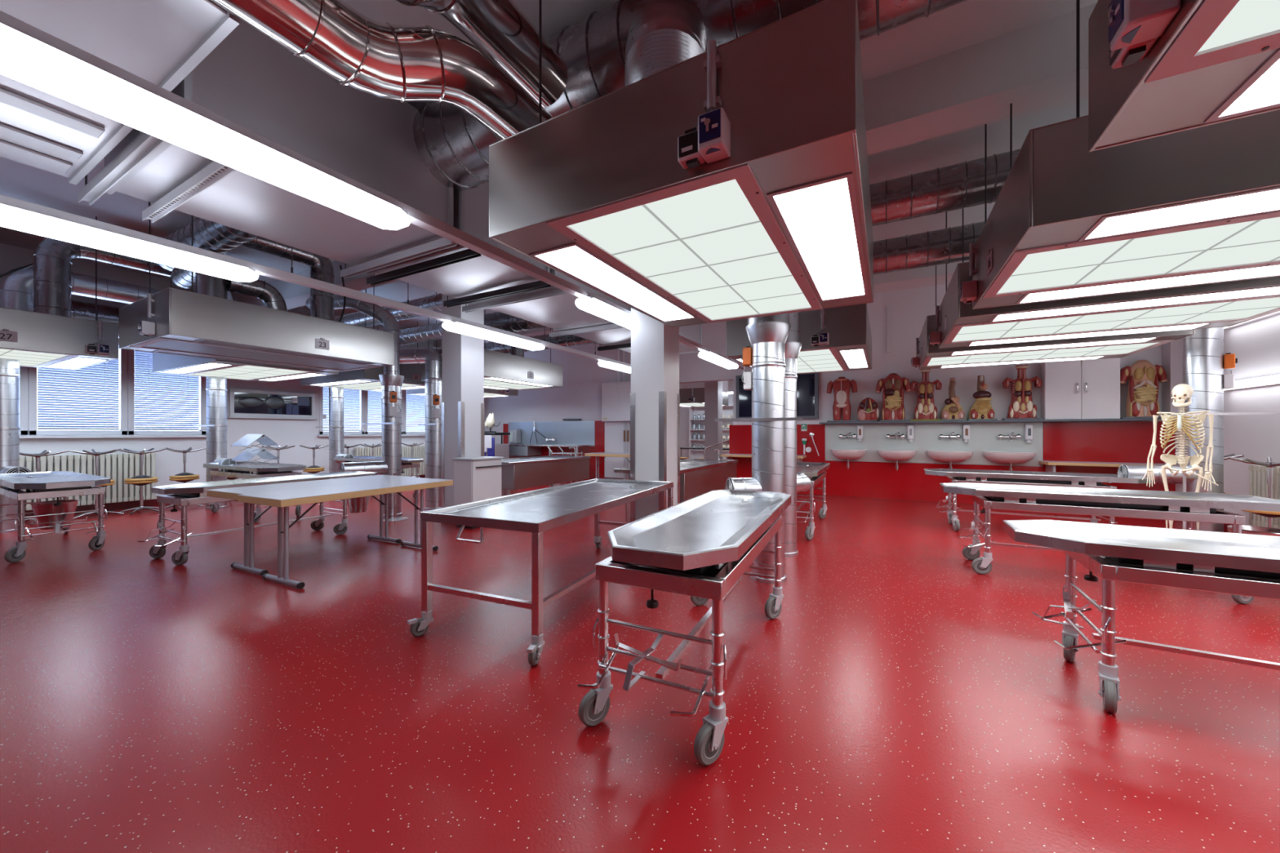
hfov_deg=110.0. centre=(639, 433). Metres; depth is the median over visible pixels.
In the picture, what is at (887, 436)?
tap
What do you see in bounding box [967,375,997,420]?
anatomical torso
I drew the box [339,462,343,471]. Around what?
grille
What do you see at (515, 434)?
dispenser
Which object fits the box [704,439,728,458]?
handrail
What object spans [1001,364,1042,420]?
anatomical torso
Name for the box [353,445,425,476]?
radiator
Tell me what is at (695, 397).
hood
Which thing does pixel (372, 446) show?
stool
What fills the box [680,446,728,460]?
table
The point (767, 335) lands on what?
duct
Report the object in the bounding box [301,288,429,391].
hood
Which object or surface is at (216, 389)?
duct
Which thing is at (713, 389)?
pillar
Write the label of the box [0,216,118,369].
hood
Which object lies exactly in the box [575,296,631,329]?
strip light
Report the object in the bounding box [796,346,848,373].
diffuser
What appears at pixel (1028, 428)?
soap dispenser
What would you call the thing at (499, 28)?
pipe
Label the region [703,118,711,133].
switch
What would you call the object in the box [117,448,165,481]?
stool
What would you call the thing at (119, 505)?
baseboard
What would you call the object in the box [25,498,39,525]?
stool
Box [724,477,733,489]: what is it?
grille
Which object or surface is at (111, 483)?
stool
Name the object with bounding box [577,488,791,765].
trolley
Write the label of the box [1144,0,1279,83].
diffuser
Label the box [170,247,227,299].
duct
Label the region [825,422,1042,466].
lining
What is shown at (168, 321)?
hood
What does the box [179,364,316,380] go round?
diffuser
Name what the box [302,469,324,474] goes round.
stool
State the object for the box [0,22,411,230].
strip light
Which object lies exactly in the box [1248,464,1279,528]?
radiator
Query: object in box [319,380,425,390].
diffuser
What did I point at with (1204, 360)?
duct
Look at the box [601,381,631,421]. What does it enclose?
upper cabinet
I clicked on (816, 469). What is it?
tray
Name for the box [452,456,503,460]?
countertop
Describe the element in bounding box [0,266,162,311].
duct
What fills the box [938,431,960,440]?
tap
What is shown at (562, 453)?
shelf
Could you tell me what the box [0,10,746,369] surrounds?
rail
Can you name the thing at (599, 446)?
lining
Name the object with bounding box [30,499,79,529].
bucket
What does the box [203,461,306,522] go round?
trolley
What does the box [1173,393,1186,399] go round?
socket
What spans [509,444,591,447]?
countertop
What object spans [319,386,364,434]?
window
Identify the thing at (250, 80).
ceiling
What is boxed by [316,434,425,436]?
trim
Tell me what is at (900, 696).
floor
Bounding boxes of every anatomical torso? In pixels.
[826,377,857,422]
[856,397,879,422]
[875,373,911,422]
[910,368,942,421]
[940,377,967,421]
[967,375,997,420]
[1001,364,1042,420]
[1120,360,1167,418]
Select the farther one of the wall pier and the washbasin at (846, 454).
the washbasin at (846, 454)
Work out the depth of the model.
11.82 m
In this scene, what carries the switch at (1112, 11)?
attached to the hood at (1157, 68)
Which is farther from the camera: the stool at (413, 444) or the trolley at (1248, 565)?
the stool at (413, 444)
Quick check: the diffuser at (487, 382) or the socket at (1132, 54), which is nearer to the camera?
the socket at (1132, 54)
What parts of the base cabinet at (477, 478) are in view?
door, handle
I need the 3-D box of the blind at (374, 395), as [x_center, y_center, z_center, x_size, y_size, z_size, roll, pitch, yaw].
[-6.371,-0.749,11.131,0.040,1.400,0.807,0,0,29]
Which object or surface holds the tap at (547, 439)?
attached to the lining at (565, 433)
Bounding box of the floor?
[0,480,1279,852]
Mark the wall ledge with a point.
(1102, 420)
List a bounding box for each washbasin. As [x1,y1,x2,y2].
[831,448,866,468]
[877,449,916,470]
[926,449,973,468]
[982,451,1036,471]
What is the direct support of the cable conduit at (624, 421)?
attached to the wall at (580, 396)
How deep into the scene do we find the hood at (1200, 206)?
2.00 m
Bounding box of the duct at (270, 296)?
[227,279,287,311]
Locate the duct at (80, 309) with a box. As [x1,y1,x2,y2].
[71,299,119,338]
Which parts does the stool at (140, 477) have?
seat, seat plate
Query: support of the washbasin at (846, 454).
attached to the lining at (983, 436)
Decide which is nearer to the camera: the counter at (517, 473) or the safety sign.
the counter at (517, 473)
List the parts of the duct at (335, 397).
hook rail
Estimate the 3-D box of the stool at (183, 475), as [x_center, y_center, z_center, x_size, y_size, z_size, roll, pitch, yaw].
[-7.529,0.483,7.409,0.503,0.494,0.492,0,0,-24]
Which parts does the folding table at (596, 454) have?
leg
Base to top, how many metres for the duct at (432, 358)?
2.634 m
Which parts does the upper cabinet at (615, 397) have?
door, door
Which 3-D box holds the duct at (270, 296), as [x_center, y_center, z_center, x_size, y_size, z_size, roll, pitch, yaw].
[-4.535,-1.582,5.347,0.220,0.493,0.602,0,0,29]
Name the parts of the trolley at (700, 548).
crank lever, leg, clamp knob, slide rail, shelf plate, frame, crank lever, leg, leg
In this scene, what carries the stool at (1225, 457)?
on the stool
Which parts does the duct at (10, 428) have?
hook rail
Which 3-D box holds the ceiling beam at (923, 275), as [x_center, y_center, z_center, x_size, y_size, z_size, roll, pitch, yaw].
[0.830,-2.520,8.930,14.650,0.300,0.350,0,0,29]
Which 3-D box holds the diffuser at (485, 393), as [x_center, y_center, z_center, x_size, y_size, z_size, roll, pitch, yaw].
[-4.268,-0.924,10.814,2.074,0.016,0.890,0,0,29]
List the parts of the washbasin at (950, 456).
bowl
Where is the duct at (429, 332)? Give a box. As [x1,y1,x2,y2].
[399,322,441,345]
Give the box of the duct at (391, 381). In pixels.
[306,293,404,517]
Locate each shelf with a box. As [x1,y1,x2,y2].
[551,452,582,454]
[688,406,704,458]
[722,404,733,459]
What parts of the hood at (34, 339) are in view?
lamp frame, plate, suspension rod, plate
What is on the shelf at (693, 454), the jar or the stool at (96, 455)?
the jar
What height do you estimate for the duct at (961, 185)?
0.380 m
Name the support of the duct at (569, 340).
attached to the duct at (692, 332)
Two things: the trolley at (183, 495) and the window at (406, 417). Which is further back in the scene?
the window at (406, 417)
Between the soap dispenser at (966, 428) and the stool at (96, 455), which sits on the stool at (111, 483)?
the stool at (96, 455)
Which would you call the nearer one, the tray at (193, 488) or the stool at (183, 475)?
the tray at (193, 488)
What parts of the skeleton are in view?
shoulder blade, shoulder blade, tendon rod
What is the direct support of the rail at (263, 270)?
hanging from the ceiling at (967, 23)
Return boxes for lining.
[502,421,604,479]
[508,421,595,445]
[728,424,825,494]
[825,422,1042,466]
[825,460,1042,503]
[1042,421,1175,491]
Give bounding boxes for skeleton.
[1142,383,1218,530]
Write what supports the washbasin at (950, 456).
attached to the lining at (983, 436)
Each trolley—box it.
[0,471,111,562]
[137,471,377,565]
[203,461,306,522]
[337,456,423,498]
[547,444,582,486]
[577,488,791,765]
[796,462,830,540]
[923,468,1151,531]
[939,482,1279,604]
[1002,519,1279,713]
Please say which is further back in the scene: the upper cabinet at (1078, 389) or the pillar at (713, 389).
the pillar at (713, 389)
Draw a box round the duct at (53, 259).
[32,237,171,316]
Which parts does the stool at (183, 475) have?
seat plate, seat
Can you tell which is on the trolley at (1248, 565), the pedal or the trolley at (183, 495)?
the pedal
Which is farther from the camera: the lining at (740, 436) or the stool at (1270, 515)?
the lining at (740, 436)
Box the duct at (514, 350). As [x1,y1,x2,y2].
[510,331,524,356]
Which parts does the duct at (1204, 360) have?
hook rail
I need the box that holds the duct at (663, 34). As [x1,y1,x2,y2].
[624,0,706,86]
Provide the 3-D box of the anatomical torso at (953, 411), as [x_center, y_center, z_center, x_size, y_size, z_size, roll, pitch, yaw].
[5.449,-0.591,7.804,0.380,0.752,0.252,0,0,29]
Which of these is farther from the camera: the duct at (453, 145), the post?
the post
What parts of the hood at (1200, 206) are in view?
plate, suspension rod, suspension rod, lamp frame, lamp frame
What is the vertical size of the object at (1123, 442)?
1.410 m
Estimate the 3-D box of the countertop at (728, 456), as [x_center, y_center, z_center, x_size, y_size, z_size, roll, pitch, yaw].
[2.551,0.550,9.311,1.660,0.200,0.477,0,0,29]
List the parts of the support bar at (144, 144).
threaded rod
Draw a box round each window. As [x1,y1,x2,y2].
[19,366,28,435]
[28,338,127,435]
[127,349,206,435]
[227,388,316,419]
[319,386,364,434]
[364,389,403,434]
[403,389,425,434]
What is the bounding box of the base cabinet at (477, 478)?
[452,456,503,528]
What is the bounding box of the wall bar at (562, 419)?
[562,418,581,420]
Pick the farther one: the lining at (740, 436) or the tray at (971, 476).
the lining at (740, 436)
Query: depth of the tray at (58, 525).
4.49 m
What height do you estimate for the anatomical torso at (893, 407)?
0.891 m
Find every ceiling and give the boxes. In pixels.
[0,0,239,185]
[0,0,1097,328]
[104,19,453,266]
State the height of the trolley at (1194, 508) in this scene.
0.742 m
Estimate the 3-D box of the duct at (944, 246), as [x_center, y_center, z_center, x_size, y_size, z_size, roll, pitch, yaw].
[3.611,-2.060,4.804,5.500,0.380,0.384,0,0,29]
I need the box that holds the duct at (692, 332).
[604,324,702,354]
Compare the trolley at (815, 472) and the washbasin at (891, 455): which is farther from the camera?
the washbasin at (891, 455)
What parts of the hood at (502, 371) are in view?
suspension rod, lamp frame, suspension rod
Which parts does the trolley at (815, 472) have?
leg, frame, leg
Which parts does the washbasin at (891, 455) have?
bowl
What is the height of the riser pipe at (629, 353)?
1.400 m
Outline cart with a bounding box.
[484,432,510,458]
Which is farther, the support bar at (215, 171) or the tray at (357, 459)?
the tray at (357, 459)
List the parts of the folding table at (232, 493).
leg, leg, leg, leg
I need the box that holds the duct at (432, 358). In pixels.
[400,346,441,510]
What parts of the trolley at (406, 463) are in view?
frame, leg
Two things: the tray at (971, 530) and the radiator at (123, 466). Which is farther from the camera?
the radiator at (123, 466)
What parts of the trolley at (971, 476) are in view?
leg, leg, slide rail, frame, leg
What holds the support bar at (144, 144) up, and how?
hanging from the ceiling at (967, 23)
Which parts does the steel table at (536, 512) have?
leg, leg, leg, leg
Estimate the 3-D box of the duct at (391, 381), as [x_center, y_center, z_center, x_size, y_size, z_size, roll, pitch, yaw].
[-4.286,-0.425,6.545,1.553,3.310,0.732,0,0,5]
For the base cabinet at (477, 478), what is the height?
0.905 m
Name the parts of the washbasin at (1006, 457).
bowl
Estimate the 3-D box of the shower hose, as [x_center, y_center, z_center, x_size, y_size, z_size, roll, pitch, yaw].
[3.512,0.216,9.022,0.213,0.473,0.062,0,0,44]
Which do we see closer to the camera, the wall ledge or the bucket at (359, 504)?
the bucket at (359, 504)
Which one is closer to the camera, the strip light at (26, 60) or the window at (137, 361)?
the strip light at (26, 60)
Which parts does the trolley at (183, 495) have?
crank lever, leg, crank lever, clamp knob, leg, slide rail, frame, leg, leg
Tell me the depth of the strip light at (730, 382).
15.94 m
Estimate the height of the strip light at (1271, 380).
0.100 m
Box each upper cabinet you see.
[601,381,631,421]
[1040,357,1119,419]
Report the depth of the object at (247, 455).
6.65 m
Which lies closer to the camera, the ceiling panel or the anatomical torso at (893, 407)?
the ceiling panel
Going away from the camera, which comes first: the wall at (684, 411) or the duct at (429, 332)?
the duct at (429, 332)
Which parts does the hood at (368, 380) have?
lamp frame, lamp frame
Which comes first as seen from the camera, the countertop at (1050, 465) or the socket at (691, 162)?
the socket at (691, 162)
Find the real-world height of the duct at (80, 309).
0.487 m
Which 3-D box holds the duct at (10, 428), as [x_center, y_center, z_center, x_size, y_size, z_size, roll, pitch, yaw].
[-7.823,0.155,5.531,0.800,2.150,0.318,0,0,29]
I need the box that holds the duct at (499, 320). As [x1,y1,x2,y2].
[484,311,546,332]
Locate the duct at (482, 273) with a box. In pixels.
[367,182,549,297]
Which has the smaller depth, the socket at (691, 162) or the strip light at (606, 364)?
the socket at (691, 162)
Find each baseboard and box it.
[25,475,425,516]
[604,477,623,479]
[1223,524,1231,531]
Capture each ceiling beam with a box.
[236,2,1097,310]
[433,260,968,348]
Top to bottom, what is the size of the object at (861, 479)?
0.680 m
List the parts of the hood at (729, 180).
suspension rod, lamp frame, plate, plate, lamp frame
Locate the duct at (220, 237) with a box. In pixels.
[157,217,258,271]
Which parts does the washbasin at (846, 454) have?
bowl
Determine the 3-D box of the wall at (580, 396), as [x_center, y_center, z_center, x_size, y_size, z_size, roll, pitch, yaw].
[1.560,-0.720,10.258,15.050,3.900,0.180,0,0,29]
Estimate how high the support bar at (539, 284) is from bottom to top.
1.200 m
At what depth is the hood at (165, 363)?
6.58 m
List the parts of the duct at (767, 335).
hook rail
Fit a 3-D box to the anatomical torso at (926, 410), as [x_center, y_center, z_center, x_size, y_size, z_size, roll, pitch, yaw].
[5.098,-0.680,7.996,0.493,0.931,0.254,0,0,29]
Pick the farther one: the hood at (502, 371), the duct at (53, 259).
the hood at (502, 371)
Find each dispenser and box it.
[509,429,520,443]
[857,425,862,442]
[906,425,914,442]
[962,424,969,443]
[1024,424,1033,443]
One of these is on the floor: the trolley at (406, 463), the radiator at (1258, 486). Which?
the trolley at (406, 463)
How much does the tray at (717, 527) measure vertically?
0.091 m
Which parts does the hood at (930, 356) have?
suspension rod, suspension rod, lamp frame, lamp frame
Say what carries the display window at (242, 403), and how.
in the wall at (290, 433)
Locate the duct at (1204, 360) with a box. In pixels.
[1117,327,1279,532]
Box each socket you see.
[686,157,700,168]
[1121,44,1146,66]
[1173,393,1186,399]
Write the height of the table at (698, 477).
0.962 m
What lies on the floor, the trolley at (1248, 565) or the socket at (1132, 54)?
the trolley at (1248, 565)
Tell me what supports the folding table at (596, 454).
on the floor
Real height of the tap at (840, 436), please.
0.157 m
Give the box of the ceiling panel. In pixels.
[467,267,631,331]
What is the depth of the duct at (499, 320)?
7.70 m
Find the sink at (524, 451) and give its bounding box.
[509,445,541,456]
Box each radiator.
[19,453,156,510]
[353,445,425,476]
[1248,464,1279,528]
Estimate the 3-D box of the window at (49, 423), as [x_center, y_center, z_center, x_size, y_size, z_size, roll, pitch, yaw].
[-8.673,-0.760,6.942,0.112,1.580,0.970,0,0,29]
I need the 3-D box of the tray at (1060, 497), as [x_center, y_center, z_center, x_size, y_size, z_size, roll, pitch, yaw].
[3.787,0.538,3.785,2.076,0.101,0.630,0,0,29]
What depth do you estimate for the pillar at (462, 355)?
6.18 m
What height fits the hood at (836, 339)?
1.756 m
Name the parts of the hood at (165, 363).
lamp frame, lamp frame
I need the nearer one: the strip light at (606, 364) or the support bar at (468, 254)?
the support bar at (468, 254)
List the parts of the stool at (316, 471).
seat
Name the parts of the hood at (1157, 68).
plate, plate, lamp frame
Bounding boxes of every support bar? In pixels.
[78,131,164,205]
[142,160,235,222]
[340,237,457,278]
[366,248,480,285]
[443,280,550,307]
[462,288,566,312]
[549,323,624,337]
[597,343,631,351]
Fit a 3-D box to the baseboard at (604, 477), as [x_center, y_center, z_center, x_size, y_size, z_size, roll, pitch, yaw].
[-2.080,1.180,12.147,6.450,0.100,0.015,0,0,29]
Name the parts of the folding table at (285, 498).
leg, leg, leg, leg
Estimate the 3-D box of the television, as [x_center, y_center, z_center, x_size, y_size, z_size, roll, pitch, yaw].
[2.837,-0.770,9.375,1.680,0.970,0.073,0,0,29]
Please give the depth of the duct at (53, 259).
5.40 m
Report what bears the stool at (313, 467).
on the stool at (316, 471)
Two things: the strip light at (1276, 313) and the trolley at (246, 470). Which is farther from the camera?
the trolley at (246, 470)
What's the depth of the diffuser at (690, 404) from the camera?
14.39 m
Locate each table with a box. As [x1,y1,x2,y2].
[206,475,416,575]
[237,477,453,588]
[407,478,673,665]
[509,444,591,481]
[584,452,630,478]
[613,448,737,523]
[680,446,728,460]
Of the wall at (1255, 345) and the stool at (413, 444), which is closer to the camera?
the wall at (1255, 345)
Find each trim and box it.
[19,435,206,438]
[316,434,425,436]
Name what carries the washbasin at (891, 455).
attached to the lining at (983, 436)
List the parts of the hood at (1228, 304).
suspension rod, suspension rod, lamp frame, lamp frame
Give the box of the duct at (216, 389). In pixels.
[193,376,236,509]
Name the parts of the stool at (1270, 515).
seat, seat plate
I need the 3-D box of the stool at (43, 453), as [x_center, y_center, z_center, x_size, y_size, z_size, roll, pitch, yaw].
[-8.235,0.483,6.127,0.503,0.494,0.492,0,0,-34]
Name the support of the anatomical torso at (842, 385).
on the wall ledge
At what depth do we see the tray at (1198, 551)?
2.07 m
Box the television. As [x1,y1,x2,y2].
[735,372,818,419]
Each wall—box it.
[0,243,440,511]
[484,283,1174,478]
[679,380,733,459]
[1174,313,1279,525]
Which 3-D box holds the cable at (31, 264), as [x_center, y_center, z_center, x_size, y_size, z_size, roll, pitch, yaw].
[-7.474,-1.721,5.221,0.190,0.715,0.568,0,0,29]
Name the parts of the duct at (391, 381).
hook rail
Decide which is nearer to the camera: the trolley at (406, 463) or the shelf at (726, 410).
the trolley at (406, 463)
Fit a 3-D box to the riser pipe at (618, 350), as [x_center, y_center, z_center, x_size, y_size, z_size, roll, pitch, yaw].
[-0.545,-1.962,11.255,0.057,1.400,0.060,0,0,29]
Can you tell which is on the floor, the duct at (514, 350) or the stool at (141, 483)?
the stool at (141, 483)
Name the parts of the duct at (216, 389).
hook rail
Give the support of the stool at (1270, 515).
on the floor
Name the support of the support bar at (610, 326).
hanging from the ceiling at (967, 23)
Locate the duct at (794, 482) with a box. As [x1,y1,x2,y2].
[784,311,811,556]
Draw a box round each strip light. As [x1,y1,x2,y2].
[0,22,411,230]
[0,203,258,282]
[441,320,544,351]
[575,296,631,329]
[597,360,631,373]
[697,351,738,368]
[727,380,733,394]
[1223,311,1279,329]
[1223,374,1279,391]
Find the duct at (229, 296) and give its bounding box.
[227,291,232,300]
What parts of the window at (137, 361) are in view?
blind rail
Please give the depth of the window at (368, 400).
10.92 m
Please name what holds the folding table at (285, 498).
on the floor
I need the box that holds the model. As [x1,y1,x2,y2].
[484,413,499,432]
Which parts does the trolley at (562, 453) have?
push handle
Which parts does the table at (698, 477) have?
panel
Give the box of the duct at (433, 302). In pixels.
[333,293,441,327]
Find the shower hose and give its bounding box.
[808,432,818,456]
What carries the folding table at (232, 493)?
on the floor
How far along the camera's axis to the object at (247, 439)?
6.66 m
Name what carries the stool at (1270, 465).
on the stool at (1270, 515)
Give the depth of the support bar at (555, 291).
5.03 m
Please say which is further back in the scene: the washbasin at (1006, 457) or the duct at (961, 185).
the washbasin at (1006, 457)
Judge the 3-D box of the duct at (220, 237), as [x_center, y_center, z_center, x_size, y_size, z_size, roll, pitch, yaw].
[-4.519,-2.370,5.023,4.041,0.408,0.415,0,0,30]
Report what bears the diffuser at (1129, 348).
attached to the hood at (930, 356)
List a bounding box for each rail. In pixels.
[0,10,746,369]
[0,194,631,366]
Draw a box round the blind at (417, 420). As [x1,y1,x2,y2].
[406,394,425,431]
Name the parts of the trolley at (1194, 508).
crank lever, leg, crank lever, leg, slide rail, frame, leg, leg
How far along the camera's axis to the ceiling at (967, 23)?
4.09 m
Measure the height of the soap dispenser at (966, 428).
0.320 m
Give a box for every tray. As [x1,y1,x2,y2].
[0,471,111,490]
[35,514,87,533]
[146,521,175,540]
[151,471,377,494]
[203,461,306,473]
[337,456,423,462]
[607,488,791,570]
[796,462,830,479]
[923,468,1151,484]
[937,496,952,508]
[939,482,1279,511]
[959,521,983,540]
[1002,519,1279,573]
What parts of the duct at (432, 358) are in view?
hook rail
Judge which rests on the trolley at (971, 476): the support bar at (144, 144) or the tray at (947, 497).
the tray at (947, 497)
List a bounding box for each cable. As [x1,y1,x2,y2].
[0,262,33,277]
[338,265,346,322]
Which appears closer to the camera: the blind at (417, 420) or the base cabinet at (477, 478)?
the base cabinet at (477, 478)
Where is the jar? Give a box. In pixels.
[697,433,700,439]
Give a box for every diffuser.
[0,347,79,367]
[129,337,380,371]
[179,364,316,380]
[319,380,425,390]
[418,392,507,395]
[484,378,548,390]
[545,163,822,323]
[680,402,704,407]
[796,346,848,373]
[920,339,1174,367]
[942,294,1279,344]
[982,211,1279,298]
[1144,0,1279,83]
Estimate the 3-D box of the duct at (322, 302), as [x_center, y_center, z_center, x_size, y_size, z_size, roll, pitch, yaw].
[-4.426,-1.911,5.649,0.267,1.107,1.035,0,0,29]
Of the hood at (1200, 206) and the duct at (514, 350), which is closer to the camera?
the hood at (1200, 206)
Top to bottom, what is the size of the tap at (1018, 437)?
0.157 m
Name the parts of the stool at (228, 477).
seat plate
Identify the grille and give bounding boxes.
[8,466,29,473]
[222,458,235,465]
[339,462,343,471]
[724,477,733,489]
[1117,464,1128,477]
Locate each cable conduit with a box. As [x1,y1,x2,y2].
[623,421,625,479]
[626,421,628,466]
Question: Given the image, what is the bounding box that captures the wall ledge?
[818,418,1158,423]
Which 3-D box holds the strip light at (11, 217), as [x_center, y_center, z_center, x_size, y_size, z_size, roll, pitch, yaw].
[-3.444,-1.237,2.869,0.224,0.086,1.570,0,0,29]
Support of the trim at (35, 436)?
attached to the wall at (290, 433)
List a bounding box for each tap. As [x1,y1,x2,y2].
[534,429,555,441]
[838,431,857,439]
[885,431,906,440]
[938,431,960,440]
[997,431,1022,441]
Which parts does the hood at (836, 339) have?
plate, plate, lamp frame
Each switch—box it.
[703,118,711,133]
[1107,4,1115,26]
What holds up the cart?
on the floor
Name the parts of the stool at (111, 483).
seat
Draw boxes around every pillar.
[441,293,484,507]
[630,307,679,522]
[704,381,722,459]
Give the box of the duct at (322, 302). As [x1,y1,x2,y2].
[240,236,334,320]
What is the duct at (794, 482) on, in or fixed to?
on the floor
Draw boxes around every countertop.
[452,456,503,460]
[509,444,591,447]
[720,453,806,462]
[1039,460,1179,471]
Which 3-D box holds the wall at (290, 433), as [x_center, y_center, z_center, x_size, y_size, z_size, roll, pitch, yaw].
[-9.049,-0.720,6.373,0.200,3.900,16.850,0,0,29]
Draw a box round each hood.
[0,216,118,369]
[119,215,394,372]
[152,253,338,382]
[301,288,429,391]
[406,321,517,397]
[421,292,562,390]
[488,0,873,327]
[679,387,728,407]
[726,303,871,373]
[911,211,1195,369]
[928,124,1279,348]
[958,0,1279,309]
[1088,0,1279,151]
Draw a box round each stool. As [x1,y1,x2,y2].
[19,449,68,471]
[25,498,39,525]
[68,448,120,482]
[72,482,124,519]
[115,480,159,515]
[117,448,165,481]
[164,476,204,509]
[165,447,206,478]
[226,476,242,502]
[261,444,295,463]
[299,444,328,470]
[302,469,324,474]
[343,444,359,453]
[360,443,382,456]
[401,442,423,463]
[1174,453,1244,493]
[1227,456,1279,498]
[1240,509,1279,528]
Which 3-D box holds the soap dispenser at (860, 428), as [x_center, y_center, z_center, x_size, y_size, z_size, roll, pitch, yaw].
[4.226,0.010,8.601,0.100,0.320,0.101,0,0,29]
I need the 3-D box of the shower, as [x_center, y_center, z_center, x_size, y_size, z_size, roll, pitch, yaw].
[-2.970,-0.049,12.553,0.276,0.702,0.099,0,0,29]
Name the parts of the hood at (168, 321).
plate, suspension rod, suspension rod, lamp frame, lamp frame, suspension rod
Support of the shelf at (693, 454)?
on the floor
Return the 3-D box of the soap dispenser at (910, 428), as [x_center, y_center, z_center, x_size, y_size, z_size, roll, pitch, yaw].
[4.954,0.010,8.201,0.100,0.320,0.101,0,0,29]
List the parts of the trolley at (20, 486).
shelf plate, leg, crank lever, frame, clamp knob, slide rail, crank lever, leg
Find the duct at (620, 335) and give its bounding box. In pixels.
[558,323,631,346]
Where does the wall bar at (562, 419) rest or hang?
attached to the wall at (580, 396)
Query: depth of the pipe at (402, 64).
1.84 m
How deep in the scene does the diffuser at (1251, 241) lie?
2.34 m
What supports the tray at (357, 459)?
on the trolley at (406, 463)
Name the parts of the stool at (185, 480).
seat, seat plate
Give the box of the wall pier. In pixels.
[1161,337,1182,418]
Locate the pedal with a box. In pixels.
[1041,591,1096,629]
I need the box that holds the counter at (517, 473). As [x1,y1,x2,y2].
[500,447,591,496]
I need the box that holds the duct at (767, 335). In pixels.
[715,313,802,583]
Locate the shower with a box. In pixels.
[529,418,537,444]
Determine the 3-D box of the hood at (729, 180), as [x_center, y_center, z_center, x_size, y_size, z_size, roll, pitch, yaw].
[0.440,-1.792,2.586,1.560,1.756,2.154,0,0,29]
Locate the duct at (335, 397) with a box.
[315,386,354,472]
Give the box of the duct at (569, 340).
[436,333,596,353]
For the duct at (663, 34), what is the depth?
2.16 m
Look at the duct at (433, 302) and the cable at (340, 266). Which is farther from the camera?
the duct at (433, 302)
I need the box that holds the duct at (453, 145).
[412,0,966,191]
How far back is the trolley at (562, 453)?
10.36 m
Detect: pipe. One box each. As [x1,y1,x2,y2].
[211,0,552,139]
[395,0,568,106]
[617,349,619,382]
[622,350,624,382]
[629,352,631,381]
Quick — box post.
[382,472,408,521]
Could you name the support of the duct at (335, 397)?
on the floor
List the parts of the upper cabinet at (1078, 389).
door, door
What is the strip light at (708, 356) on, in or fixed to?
attached to the rail at (425, 221)
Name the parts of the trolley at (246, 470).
leg, frame, slide rail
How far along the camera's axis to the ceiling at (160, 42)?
1.84 m
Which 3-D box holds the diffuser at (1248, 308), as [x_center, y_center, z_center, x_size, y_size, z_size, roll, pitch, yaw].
[3.815,-0.924,3.722,2.074,0.016,0.890,0,0,29]
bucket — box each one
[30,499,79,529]
[346,496,369,513]
[1226,524,1279,536]
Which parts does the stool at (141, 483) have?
seat, seat plate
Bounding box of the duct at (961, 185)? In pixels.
[869,148,1020,226]
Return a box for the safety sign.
[801,423,807,431]
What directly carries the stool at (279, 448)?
on the stool
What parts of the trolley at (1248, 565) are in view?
crank lever, leg, crank lever, clamp knob, leg, frame, shelf plate, slide rail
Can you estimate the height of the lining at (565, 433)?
0.650 m
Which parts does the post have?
post, plate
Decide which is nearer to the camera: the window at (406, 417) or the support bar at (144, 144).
the support bar at (144, 144)
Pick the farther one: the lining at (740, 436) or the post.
the lining at (740, 436)
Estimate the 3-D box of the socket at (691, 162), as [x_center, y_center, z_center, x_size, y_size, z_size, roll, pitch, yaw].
[0.187,-0.949,1.575,0.040,0.013,0.030,0,0,29]
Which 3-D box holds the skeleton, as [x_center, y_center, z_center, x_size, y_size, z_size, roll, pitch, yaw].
[5.493,0.368,4.530,0.544,1.723,0.496,0,0,-31]
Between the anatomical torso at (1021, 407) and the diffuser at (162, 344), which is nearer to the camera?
the diffuser at (162, 344)
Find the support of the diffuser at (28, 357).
attached to the hood at (34, 339)
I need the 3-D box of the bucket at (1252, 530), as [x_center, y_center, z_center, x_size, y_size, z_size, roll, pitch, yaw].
[4.651,0.854,3.354,0.314,0.272,0.312,0,0,29]
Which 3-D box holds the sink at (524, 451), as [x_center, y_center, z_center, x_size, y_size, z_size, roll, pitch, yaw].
[-3.423,0.478,12.517,1.260,0.264,0.560,0,0,29]
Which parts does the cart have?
lid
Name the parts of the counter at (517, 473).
panel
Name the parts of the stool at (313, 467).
seat plate, seat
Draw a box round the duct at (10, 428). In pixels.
[0,358,31,533]
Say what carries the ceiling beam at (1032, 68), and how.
attached to the ceiling at (967, 23)
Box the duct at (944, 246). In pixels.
[873,221,984,274]
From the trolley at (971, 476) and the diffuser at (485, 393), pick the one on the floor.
the trolley at (971, 476)
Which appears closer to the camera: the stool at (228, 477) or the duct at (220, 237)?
the duct at (220, 237)
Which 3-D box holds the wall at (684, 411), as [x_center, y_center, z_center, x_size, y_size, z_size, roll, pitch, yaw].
[4.514,-0.470,17.032,10.500,3.400,0.200,0,0,29]
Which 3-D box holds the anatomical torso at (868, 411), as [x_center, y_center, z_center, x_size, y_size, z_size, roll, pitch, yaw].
[4.295,-0.442,8.434,0.399,0.459,0.260,0,0,29]
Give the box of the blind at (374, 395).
[368,391,382,431]

